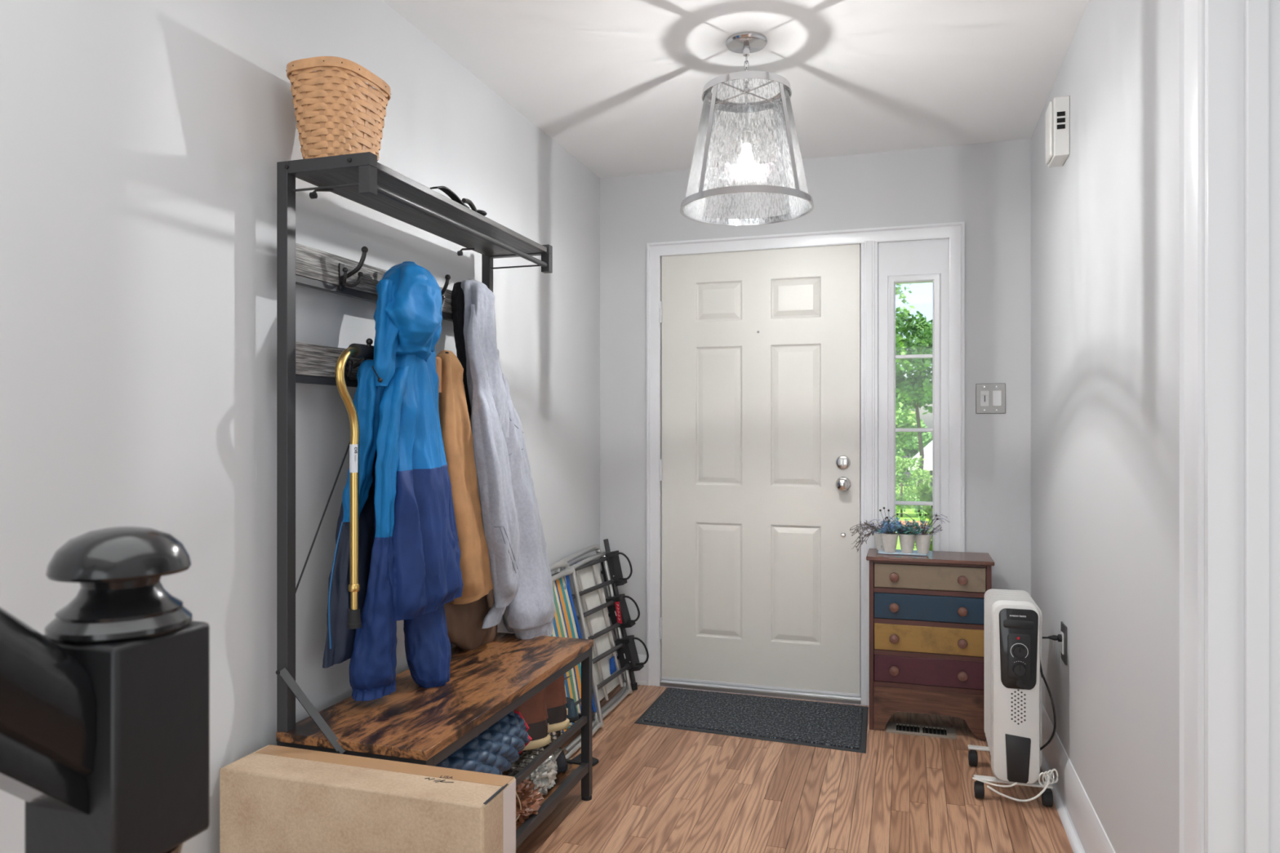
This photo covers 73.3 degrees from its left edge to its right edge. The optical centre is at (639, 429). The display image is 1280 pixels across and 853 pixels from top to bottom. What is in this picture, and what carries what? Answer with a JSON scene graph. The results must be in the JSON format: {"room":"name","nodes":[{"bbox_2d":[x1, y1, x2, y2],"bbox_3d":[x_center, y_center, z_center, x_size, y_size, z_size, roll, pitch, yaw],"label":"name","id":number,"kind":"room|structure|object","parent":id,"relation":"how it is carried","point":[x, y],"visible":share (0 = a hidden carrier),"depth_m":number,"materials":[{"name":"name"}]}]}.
{"room":"entryway","nodes":[
{"label":"entryway","id":0,"kind":"room"},
{"bbox_2d":[0,0,599,852],"bbox_3d":[-1.294,-0.005,0.851,0.120,2.440,7.254,0,0,17],"label":"wall","id":1,"kind":"structure","parent":0,"point":[142,142],"depth_m":1.87,"materials":[{"name":"grey paint"}]},
{"bbox_2d":[382,0,1088,177],"bbox_3d":[0.915,-1.285,0.162,4.749,0.120,7.254,0,0,17],"label":"ceiling","id":2,"kind":"structure","parent":0,"point":[619,85],"depth_m":2.88,"materials":[{"name":"white paint"}]},
{"bbox_2d":[680,31,813,226],"bbox_3d":[0.335,-0.958,2.706,0.418,0.532,0.418,0,0,17],"label":"pendant lamp","id":3,"kind":"object","parent":2,"relation":"hanging from","point":[801,204],"visible":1,"depth_m":2.73,"materials":[{"name":"silver metal"}]},
{"bbox_2d":[742,130,751,145],"bbox_3d":[0.335,-0.919,2.706,0.028,0.040,0.028,0,0,17],"label":"socket","id":4,"kind":"object","parent":3,"relation":"attached to","point":[746,135],"depth_m":2.70,"materials":[{"name":"white plastic"}]},
{"bbox_2d":[515,684,1073,852],"bbox_3d":[0.910,1.255,0.111,4.729,0.080,7.154,0,0,17],"label":"floor","id":5,"kind":"structure","parent":0,"point":[656,789],"depth_m":2.83,"materials":[{"name":"brown wood"}]},
{"bbox_2d":[24,526,209,852],"bbox_3d":[-0.411,0.646,0.682,0.100,1.138,0.100,0,0,17],"label":"newel post","id":6,"kind":"object","parent":5,"relation":"on","point":[146,660],"visible":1,"depth_m":0.65,"materials":[{"name":"black wood"}]},
{"bbox_2d":[0,607,96,815],"bbox_3d":[-0.590,-0.242,0.122,0.066,1.050,1.083,0,0,17],"label":"handrail","id":7,"kind":"object","parent":6,"relation":"attached to","point":[48,700],"visible":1,"depth_m":0.60,"materials":[{"name":"black paint"}]},
{"bbox_2d":[219,744,515,852],"bbox_3d":[-0.572,0.964,1.795,0.620,0.501,0.148,0,0,17],"label":"cardboard box","id":8,"kind":"object","parent":5,"relation":"on","point":[273,798],"visible":1,"depth_m":1.75,"materials":[{"name":"brown cardboard"}]},
{"bbox_2d":[275,151,593,848],"bbox_3d":[-0.496,0.299,2.408,0.395,1.832,1.059,0,0,17],"label":"hall tree","id":9,"kind":"object","parent":5,"relation":"on","point":[415,724],"visible":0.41,"depth_m":2.12,"materials":[{"name":"black metal"}]},
{"bbox_2d":[285,56,391,160],"bbox_3d":[-0.715,-0.724,2.050,0.184,0.229,0.234,0,0,17],"label":"basket","id":10,"kind":"object","parent":9,"relation":"on","point":[334,117],"visible":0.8,"depth_m":1.97,"materials":[{"name":"beige wicker"}]},
{"bbox_2d":[334,343,373,629],"bbox_3d":[-0.686,0.130,2.146,0.052,0.691,0.282,0,0,9],"label":"cane","id":11,"kind":"object","parent":9,"relation":"hanging from","point":[360,351],"visible":0.91,"depth_m":2.06,"materials":[{"name":"gold metal"}]},
{"bbox_2d":[322,261,462,701],"bbox_3d":[-0.616,0.127,2.258,0.254,1.154,0.450,0,0,17],"label":"jacket","id":12,"kind":"object","parent":9,"relation":"hanging from","point":[410,552],"visible":0.92,"depth_m":2.15,"materials":[{"name":"fabric"}]},
{"bbox_2d":[373,261,442,364],"bbox_3d":[-0.589,-0.315,2.243,0.184,0.270,0.245,0,0,17],"label":"hood","id":13,"kind":"object","parent":12,"relation":"attached to","point":[407,315],"depth_m":2.17,"materials":[{"name":"fabric"}]},
{"bbox_2d":[296,162,546,256],"bbox_3d":[-0.560,-0.599,2.430,0.222,0.016,0.967,0,0,17],"label":"shelf","id":14,"kind":"object","parent":9,"relation":"attached to","point":[388,179],"depth_m":2.31,"materials":[{"name":"black metal"}]},
{"bbox_2d":[430,186,487,216],"bbox_3d":[-0.499,-0.640,2.402,0.040,0.031,0.264,0,0,17],"label":"strap","id":15,"kind":"object","parent":9,"relation":"on","point":[452,195],"visible":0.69,"depth_m":2.40,"materials":[{"name":"black rubber"}]},
{"bbox_2d":[435,350,497,650],"bbox_3d":[-0.530,0.233,2.666,0.160,0.936,0.456,0,0,17],"label":"coat","id":16,"kind":"object","parent":9,"relation":"hanging from","point":[465,615],"visible":0.61,"depth_m":2.55,"materials":[{"name":"brown fabric"}]},
{"bbox_2d":[435,710,532,775],"bbox_3d":[-0.488,0.847,2.210,0.290,0.191,0.536,0,0,17],"label":"quilted jacket","id":17,"kind":"object","parent":9,"relation":"on","point":[494,750],"visible":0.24,"depth_m":2.19,"materials":[{"name":"blue fabric"}]},
{"bbox_2d":[451,279,555,639],"bbox_3d":[-0.431,0.121,2.852,0.214,1.194,0.578,0,0,20],"label":"coat","id":18,"kind":"object","parent":9,"relation":"hanging from","point":[522,576],"visible":0.94,"depth_m":2.67,"materials":[{"name":"grey fabric"}]},
{"bbox_2d":[461,279,509,437],"bbox_3d":[-0.489,-0.226,2.723,0.123,0.500,0.214,0,0,17],"label":"hood","id":19,"kind":"object","parent":18,"relation":"attached to","point":[485,383],"depth_m":2.66,"materials":[{"name":"white fabric"}]},
{"bbox_2d":[515,792,521,821],"bbox_3d":[-0.342,1.042,2.385,0.031,0.103,0.014,0,0,-25],"label":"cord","id":20,"kind":"object","parent":9,"relation":"hanging from","point":[516,793],"visible":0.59,"depth_m":2.39,"materials":[{"name":"beige plastic"}]},
{"bbox_2d":[515,778,543,824],"bbox_3d":[-0.369,1.053,2.467,0.180,0.090,0.216,0,0,17],"label":"paper bag","id":21,"kind":"object","parent":9,"relation":"on","point":[530,799],"visible":0.3,"depth_m":2.43,"materials":[{"name":"brown paper"}]},
{"bbox_2d":[513,687,551,751],"bbox_3d":[-0.419,0.833,2.566,0.303,0.215,0.131,0,0,-7],"label":"boot","id":22,"kind":"object","parent":9,"relation":"on","point":[534,710],"visible":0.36,"depth_m":2.54,"materials":[{"name":"beige leather"}]},
{"bbox_2d":[506,746,562,795],"bbox_3d":[-0.326,1.030,2.601,0.140,0.135,0.212,0,0,17],"label":"plastic package","id":23,"kind":"object","parent":9,"relation":"on","point":[544,776],"visible":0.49,"depth_m":2.56,"materials":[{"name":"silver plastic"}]},
{"bbox_2d":[502,763,579,830],"bbox_3d":[-0.496,1.105,2.410,0.339,0.012,0.968,0,0,17],"label":"shelf","id":24,"kind":"object","parent":9,"relation":"attached to","point":[562,779],"depth_m":2.64,"materials":[{"name":"black metal"}]},
{"bbox_2d":[518,744,568,773],"bbox_3d":[-0.343,1.064,2.799,0.230,0.065,0.084,0,0,17],"label":"slipper","id":25,"kind":"object","parent":9,"relation":"on","point":[561,760],"visible":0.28,"depth_m":2.76,"materials":[{"name":"grey fabric"}]},
{"bbox_2d":[545,674,569,733],"bbox_3d":[-0.374,0.833,2.710,0.303,0.215,0.131,0,0,-7],"label":"boot","id":26,"kind":"object","parent":9,"relation":"on","point":[555,692],"visible":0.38,"depth_m":2.69,"materials":[{"name":"beige leather"}]},
{"bbox_2d":[565,697,578,722],"bbox_3d":[-0.308,0.907,2.809,0.230,0.065,0.084,0,0,17],"label":"sneaker","id":27,"kind":"object","parent":9,"relation":"on","point":[572,716],"visible":0.28,"depth_m":2.77,"materials":[{"name":"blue fabric"}]},
{"bbox_2d":[548,560,604,759],"bbox_3d":[-0.293,0.875,3.341,0.192,0.676,0.505,0,0,17],"label":"beach chair","id":28,"kind":"object","parent":5,"relation":"on","point":[566,622],"visible":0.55,"depth_m":3.44,"materials":[{"name":"multicoloured fabric"}]},
{"bbox_2d":[572,753,599,766],"bbox_3d":[-0.195,1.208,3.150,0.095,0.013,0.080,0,0,30],"label":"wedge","id":29,"kind":"object","parent":5,"relation":"on","point":[595,761],"visible":0.3,"depth_m":3.13,"materials":[{"name":"black"}]},
{"bbox_2d":[555,545,632,727],"bbox_3d":[-0.194,0.873,3.750,0.193,0.681,0.585,0,0,17],"label":"beach chair","id":30,"kind":"object","parent":5,"relation":"on","point":[588,577],"visible":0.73,"depth_m":3.80,"materials":[{"name":"white fabric"}]},
{"bbox_2d":[551,538,648,706],"bbox_3d":[-0.210,0.858,3.551,0.241,0.700,1.056,0,0,17],"label":"metal rack","id":31,"kind":"object","parent":5,"relation":"on","point":[617,607],"visible":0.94,"depth_m":3.95,"materials":[{"name":"black metal"}]},
{"bbox_2d":[634,687,868,753],"bbox_3d":[0.488,1.210,3.639,0.933,0.010,0.570,0,0,17],"label":"doormat","id":32,"kind":"object","parent":5,"relation":"on","point":[838,726],"visible":1,"depth_m":3.59,"materials":[{"name":"grey rubber"}]},
{"bbox_2d":[886,721,956,739],"bbox_3d":[1.134,1.212,3.472,0.264,0.006,0.120,0,0,17],"label":"floor vent","id":33,"kind":"object","parent":5,"relation":"in","point":[891,726],"visible":0.99,"depth_m":3.47,"materials":[{"name":"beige metal"}]},
{"bbox_2d":[866,548,994,740],"bbox_3d":[1.179,0.863,3.515,0.482,0.703,0.277,0,0,17],"label":"dresser","id":34,"kind":"object","parent":5,"relation":"on","point":[926,613],"visible":0.94,"depth_m":3.42,"materials":[{"name":"red wood"}]},
{"bbox_2d":[877,513,926,555],"bbox_3d":[1.087,0.428,3.567,0.190,0.166,0.113,0,0,17],"label":"tray","id":35,"kind":"object","parent":34,"relation":"on","point":[898,552],"visible":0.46,"depth_m":3.53,"materials":[{"name":"white"}]},
{"bbox_2d":[849,518,895,551],"bbox_3d":[0.993,0.439,3.616,0.220,0.147,0.128,0,0,17],"label":"potted plant","id":36,"kind":"object","parent":35,"relation":"on","point":[878,540],"visible":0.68,"depth_m":3.61,"materials":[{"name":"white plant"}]},
{"bbox_2d":[873,506,910,552],"bbox_3d":[1.037,0.411,3.531,0.149,0.186,0.110,0,0,38],"label":"potted plant","id":37,"kind":"object","parent":35,"relation":"in","point":[890,538],"visible":1,"depth_m":3.52,"materials":[{"name":"blue plant"}]},
{"bbox_2d":[887,518,928,553],"bbox_3d":[1.099,0.433,3.523,0.153,0.141,0.140,0,0,-32],"label":"potted plant","id":38,"kind":"object","parent":35,"relation":"on","point":[907,540],"visible":0.91,"depth_m":3.51,"materials":[{"name":"teal plant"}]},
{"bbox_2d":[906,510,949,554],"bbox_3d":[1.161,0.415,3.516,0.171,0.178,0.133,0,0,-6],"label":"potted plant","id":39,"kind":"object","parent":35,"relation":"in","point":[922,540],"visible":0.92,"depth_m":3.49,"materials":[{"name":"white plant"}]},
{"bbox_2d":[967,589,1062,806],"bbox_3d":[1.272,0.887,2.923,0.274,0.654,0.382,0,0,17],"label":"heater","id":40,"kind":"object","parent":5,"relation":"on","point":[1013,670],"visible":1,"depth_m":2.77,"materials":[{"name":"white metal"}]},
{"bbox_2d":[972,768,1057,801],"bbox_3d":[1.198,1.121,2.725,0.260,0.081,0.094,0,0,10],"label":"extension cord","id":41,"kind":"object","parent":40,"relation":"attached to","point":[1048,775],"visible":1,"depth_m":2.74,"materials":[{"name":"white plastic"}]},
{"bbox_2d":[600,137,1031,654],"bbox_3d":[0.741,-0.005,3.952,1.921,2.440,0.120,0,0,17],"label":"wall","id":42,"kind":"structure","parent":0,"point":[986,186],"depth_m":3.79,"materials":[{"name":"grey paint"}]},
{"bbox_2d":[615,652,646,685],"bbox_3d":[0.720,1.145,3.886,1.881,0.140,0.019,0,0,17],"label":"baseboard","id":43,"kind":"structure","parent":42,"relation":"attached to","point":[641,675],"depth_m":4.11,"materials":[{"name":"white paint"}]},
{"bbox_2d":[658,244,860,697],"bbox_3d":[0.532,0.179,3.944,0.925,2.013,0.116,0,0,17],"label":"door","id":44,"kind":"structure","parent":42,"relation":"in","point":[759,468],"depth_m":3.95,"materials":[{"name":"white paint"}]},
{"bbox_2d":[659,679,861,704],"bbox_3d":[0.555,1.206,4.004,0.925,0.018,0.132,0,0,17],"label":"trim","id":45,"kind":"structure","parent":42,"relation":"attached to","point":[661,683],"depth_m":3.93,"materials":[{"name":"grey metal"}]},
{"bbox_2d":[660,242,878,704],"bbox_3d":[0.736,0.178,3.951,1.355,2.075,0.126,0,0,17],"label":"trim","id":46,"kind":"structure","parent":42,"relation":"attached to","point":[876,244],"depth_m":3.81,"materials":[{"name":"white paint"}]},
{"bbox_2d":[646,222,964,685],"bbox_3d":[0.711,0.163,3.887,1.417,2.104,0.022,0,0,17],"label":"trim","id":47,"kind":"structure","parent":42,"relation":"attached to","point":[954,232],"depth_m":3.94,"materials":[{"name":"white paint"}]},
{"bbox_2d":[863,240,874,705],"bbox_3d":[1.012,0.190,3.795,0.045,2.050,0.008,0,0,17],"label":"trim","id":48,"kind":"structure","parent":42,"relation":"attached to","point":[868,246],"depth_m":3.79,"materials":[{"name":"white paint"}]},
{"bbox_2d":[878,238,948,551],"bbox_3d":[1.204,0.187,3.769,0.306,2.032,0.055,0,0,17],"label":"window","id":49,"kind":"structure","parent":42,"relation":"in","point":[914,261],"depth_m":3.75,"materials":[{"name":"white paint"}]},
{"bbox_2d":[975,382,1005,413],"bbox_3d":[1.489,-0.134,3.649,0.118,0.128,0.014,0,0,17],"label":"light switch","id":50,"kind":"object","parent":42,"relation":"attached to","point":[990,398],"visible":1,"depth_m":3.65,"materials":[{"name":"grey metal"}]},
{"bbox_2d":[1031,0,1204,852],"bbox_3d":[0.652,-0.005,0.244,0.115,2.440,7.254,0,0,17],"label":"wall","id":51,"kind":"structure","parent":0,"point":[1105,221],"depth_m":2.18,"materials":[{"name":"grey paint"}]},
{"bbox_2d":[1045,96,1069,167],"bbox_3d":[1.361,-0.971,2.807,0.056,0.188,0.132,0,0,17],"label":"door chime","id":52,"kind":"object","parent":51,"relation":"attached to","point":[1057,113],"visible":1,"depth_m":2.75,"materials":[{"name":"white plastic"}]},
{"bbox_2d":[1060,621,1066,665],"bbox_3d":[1.391,0.700,2.826,0.010,0.124,0.090,0,0,17],"label":"power outlet","id":53,"kind":"object","parent":51,"relation":"attached to","point":[1063,627],"visible":0.99,"depth_m":2.81,"materials":[{"name":"grey metal"}]},
{"bbox_2d":[1060,631,1063,654],"bbox_3d":[1.388,0.700,2.827,0.004,0.068,0.036,0,0,17],"label":"receptacle","id":54,"kind":"object","parent":53,"relation":"attached to","point":[1062,632],"depth_m":2.81,"materials":[{"name":"white plastic"}]},
{"bbox_2d":[1040,702,1115,852],"bbox_3d":[1.314,1.133,2.593,0.019,0.165,2.134,0,0,17],"label":"baseboard","id":55,"kind":"structure","parent":51,"relation":"attached to","point":[1091,834],"depth_m":2.61,"materials":[{"name":"white paint"}]},
{"bbox_2d":[1179,0,1204,852],"bbox_3d":[0.984,0.155,1.536,0.020,2.120,0.075,0,0,17],"label":"trim","id":56,"kind":"structure","parent":51,"relation":"attached to","point":[1191,11],"depth_m":1.53,"materials":[{"name":"white paint"}]},
{"bbox_2d":[1204,0,1279,852],"bbox_3d":[1.034,0.185,1.468,0.117,2.060,0.018,0,0,17],"label":"trim","id":57,"kind":"structure","parent":51,"relation":"attached to","point":[1224,19],"depth_m":1.47,"materials":[{"name":"white paint"}]},
{"bbox_2d":[1244,0,1269,852],"bbox_3d":[1.040,0.185,1.450,0.034,2.060,0.012,0,0,17],"label":"trim","id":58,"kind":"structure","parent":51,"relation":"attached to","point":[1256,12],"depth_m":1.45,"materials":[{"name":"white paint"}]},
{"label":"outside","id":59,"kind":"structure","parent":0,"visible":0},
{"bbox_2d":[895,480,931,550],"bbox_3d":[11.243,2.652,36.089,28.000,2.447,64.400,0,0,17],"label":"lawn","id":60,"kind":"structure","parent":59,"point":[910,512],"depth_m":20.39,"materials":[{"name":"green plant"}]},
{"bbox_2d":[895,283,915,370],"bbox_3d":[5.219,-2.082,23.385,4.461,8.626,4.744,0,0,17],"label":"tree","id":61,"kind":"object","parent":60,"relation":"on","point":[898,337],"visible":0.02,"depth_m":23.04,"materials":[{"name":"green plant"}]},
{"bbox_2d":[895,400,923,462],"bbox_3d":[8.264,0.057,31.912,4.281,5.040,3.738,0,0,17],"label":"tree","id":62,"kind":"object","parent":60,"relation":"on","point":[904,419],"visible":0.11,"depth_m":30.96,"materials":[{"name":"green plant"}]},
{"bbox_2d":[895,520,927,528],"bbox_3d":[5.279,1.870,16.947,6.000,0.067,2.300,0,0,17],"label":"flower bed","id":63,"kind":"object","parent":60,"relation":"on","point":[902,522],"visible":0.02,"depth_m":17.67,"materials":[{"name":"beige"}]},
{"bbox_2d":[895,416,932,486],"bbox_3d":[15.017,1.532,47.702,17.435,5.080,3.724,0,0,17],"label":"hedge","id":64,"kind":"object","parent":60,"relation":"on","point":[913,449],"visible":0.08,"depth_m":47.01,"materials":[{"name":"green plant"}]},
{"bbox_2d":[895,308,932,486],"bbox_3d":[8.242,-0.628,25.680,3.399,5.950,3.082,0,0,-42],"label":"tree","id":65,"kind":"object","parent":60,"relation":"on","point":[917,388],"visible":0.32,"depth_m":25.01,"materials":[{"name":"green plant"}]},
{"bbox_2d":[895,455,932,516],"bbox_3d":[6.014,1.287,19.838,1.285,1.430,1.432,0,0,-28],"label":"shrub","id":66,"kind":"object","parent":60,"relation":"on","point":[908,464],"visible":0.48,"depth_m":19.61,"materials":[{"name":"green plant"}]},
{"bbox_2d":[907,440,932,487],"bbox_3d":[15.557,1.357,38.338,6.882,2.805,6.540,0,0,17],"label":"house","id":67,"kind":"structure","parent":60,"relation":"on","point":[927,464],"depth_m":36.61,"materials":[{"name":"beige"}]},
{"bbox_2d":[911,480,932,551],"bbox_3d":[1.624,0.824,4.783,0.236,1.102,0.196,0,0,3],"label":"plant","id":68,"kind":"object","parent":60,"relation":"on","point":[925,492],"visible":0.12,"depth_m":4.78,"materials":[{"name":"green plant"}]},
{"bbox_2d":[914,485,930,521],"bbox_3d":[6.148,1.561,18.294,0.656,0.784,0.626,0,0,17],"label":"shrub","id":69,"kind":"object","parent":60,"relation":"on","point":[921,508],"visible":0.16,"depth_m":18.33,"materials":[{"name":"green plant"}]},
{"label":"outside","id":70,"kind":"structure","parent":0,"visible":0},
{"bbox_2d":[656,685,864,705],"bbox_3d":[1.149,1.405,4.698,3.800,0.060,1.546,0,0,17],"label":"floor","id":71,"kind":"structure","parent":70,"point":[656,686],"depth_m":4.46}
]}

